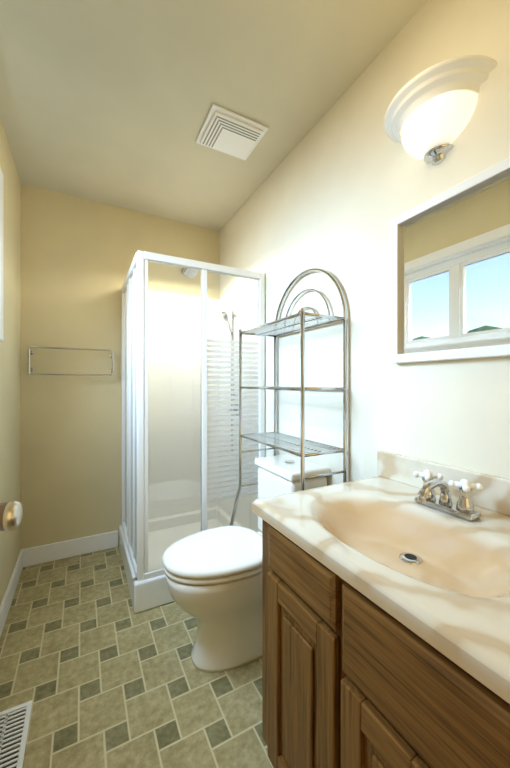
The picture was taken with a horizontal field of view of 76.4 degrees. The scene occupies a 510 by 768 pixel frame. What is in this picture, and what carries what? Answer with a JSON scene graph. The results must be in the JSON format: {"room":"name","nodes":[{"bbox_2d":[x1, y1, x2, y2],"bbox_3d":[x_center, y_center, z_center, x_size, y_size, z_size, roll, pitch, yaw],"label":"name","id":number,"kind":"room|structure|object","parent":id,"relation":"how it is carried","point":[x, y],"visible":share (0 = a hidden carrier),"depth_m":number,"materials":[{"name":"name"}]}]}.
{"room":"bathroom","nodes":[
{"label":"bathroom","id":0,"kind":"room"},
{"bbox_2d":[0,117,20,604],"bbox_3d":[-0.788,-0.055,0.616,0.120,2.450,3.230,0,0,-28],"label":"wall","id":1,"kind":"structure","parent":0,"point":[10,425],"depth_m":1.77,"materials":[{"name":"paint"}]},
{"bbox_2d":[0,168,3,340],"bbox_3d":[-0.999,-0.600,1.042,0.130,0.790,1.070,0,0,-28],"label":"window","id":2,"kind":"structure","parent":1,"relation":"in","point":[1,256],"depth_m":1.50,"materials":[{"name":"white"}]},
{"bbox_2d":[0,550,22,636],"bbox_3d":[-0.726,1.113,0.641,0.014,0.115,3.215,0,0,-28],"label":"baseboard","id":3,"kind":"structure","parent":1,"relation":"attached to","point":[6,602],"depth_m":1.70,"materials":[{"name":"white wood"}]},
{"bbox_2d":[0,501,22,530],"bbox_3d":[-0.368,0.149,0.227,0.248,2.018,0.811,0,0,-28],"label":"door knob","id":4,"kind":"object","parent":1,"relation":"in","point":[11,512],"depth_m":0.55,"materials":[{"name":"gold metal"}]},
{"bbox_2d":[21,184,219,548],"bbox_3d":[-0.923,-0.055,2.443,1.602,2.450,0.120,0,0,-28],"label":"wall","id":5,"kind":"structure","parent":0,"point":[77,255],"depth_m":2.22,"materials":[{"name":"paint"}]},
{"bbox_2d":[21,530,117,566],"bbox_3d":[-1.239,1.113,2.199,0.575,0.115,0.014,0,0,-28],"label":"baseboard","id":6,"kind":"structure","parent":5,"relation":"attached to","point":[36,555],"depth_m":2.18,"materials":[{"name":"white wood"}]},
{"bbox_2d":[28,346,113,375],"bbox_3d":[-1.220,-0.147,2.175,0.501,0.181,0.070,0,0,-28],"label":"towel rack","id":7,"kind":"object","parent":5,"relation":"attached to","point":[32,369],"visible":1,"depth_m":2.14,"materials":[{"name":"silver metal"}]},
{"bbox_2d":[0,546,272,767],"bbox_3d":[-0.135,1.220,0.965,1.602,0.100,3.470,0,0,-28],"label":"floor","id":8,"kind":"structure","parent":0,"point":[97,670],"depth_m":1.27,"materials":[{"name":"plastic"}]},
{"bbox_2d":[0,700,32,767],"bbox_3d":[-0.810,1.166,1.024,0.145,0.006,0.310,0,0,-28],"label":"floor vent","id":9,"kind":"object","parent":8,"relation":"in","point":[14,723],"visible":1,"depth_m":1.08,"materials":[{"name":"white metal"}]},
{"bbox_2d":[119,250,264,612],"bbox_3d":[-0.453,0.125,2.174,0.781,2.090,0.793,0,0,-28],"label":"shower","id":10,"kind":"object","parent":8,"relation":"on","point":[180,416],"visible":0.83,"depth_m":2.01,"materials":[{"name":"white plastic"}]},
{"bbox_2d":[162,454,329,672],"bbox_3d":[-0.051,0.774,1.475,0.722,0.791,0.386,0,0,-28],"label":"toilet","id":11,"kind":"object","parent":8,"relation":"on","point":[213,576],"visible":0.69,"depth_m":1.33,"materials":[{"name":"white ceramic"}]},
{"bbox_2d":[230,268,346,525],"bbox_3d":[0.085,0.298,1.553,0.402,1.744,0.593,0,0,-28],"label":"etagere","id":12,"kind":"object","parent":8,"relation":"on","point":[302,388],"visible":0.88,"depth_m":1.47,"materials":[{"name":"silver metal"}]},
{"bbox_2d":[251,450,509,767],"bbox_3d":[0.438,0.710,0.741,0.560,0.920,0.855,0,0,-28],"label":"bathroom vanity","id":13,"kind":"object","parent":8,"relation":"on","point":[386,617],"visible":1,"depth_m":0.69,"materials":[{"name":"brown wood"}]},
{"bbox_2d":[413,469,483,521],"bbox_3d":[0.495,0.300,0.882,0.148,0.099,0.172,0,0,-28],"label":"faucet","id":14,"kind":"object","parent":13,"relation":"on","point":[426,504],"depth_m":0.86,"materials":[{"name":"silver metal"}]},
{"bbox_2d":[0,0,426,230],"bbox_3d":[-0.135,-1.330,0.965,1.602,0.100,3.470,0,0,-28],"label":"ceiling","id":15,"kind":"structure","parent":0,"point":[110,102],"depth_m":1.39,"materials":[{"name":"paint"}]},
{"bbox_2d":[195,104,268,159],"bbox_3d":[-0.123,-1.265,1.658,0.295,0.026,0.260,0,0,-28],"label":"fan","id":16,"kind":"object","parent":15,"relation":"attached to","point":[226,131],"visible":1,"depth_m":1.62,"materials":[{"name":"white plastic"}]},
{"bbox_2d":[220,0,509,485],"bbox_3d":[0.547,-0.055,1.262,0.120,2.450,3.350,0,0,-28],"label":"wall","id":17,"kind":"structure","parent":0,"point":[347,180],"depth_m":1.29,"materials":[{"name":"paint"}]},
{"bbox_2d":[384,55,497,165],"bbox_3d":[0.521,-0.800,1.004,0.165,0.189,0.330,0,0,-28],"label":"light","id":18,"kind":"object","parent":17,"relation":"attached to","point":[429,112],"visible":1,"depth_m":0.96,"materials":[{"name":"white glass"}]},
{"bbox_2d":[391,157,509,362],"bbox_3d":[0.681,-0.335,0.848,0.030,0.520,0.755,0,0,-28],"label":"mirror","id":19,"kind":"object","parent":17,"relation":"attached to","point":[450,273],"visible":0.98,"depth_m":0.99,"materials":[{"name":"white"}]}
]}

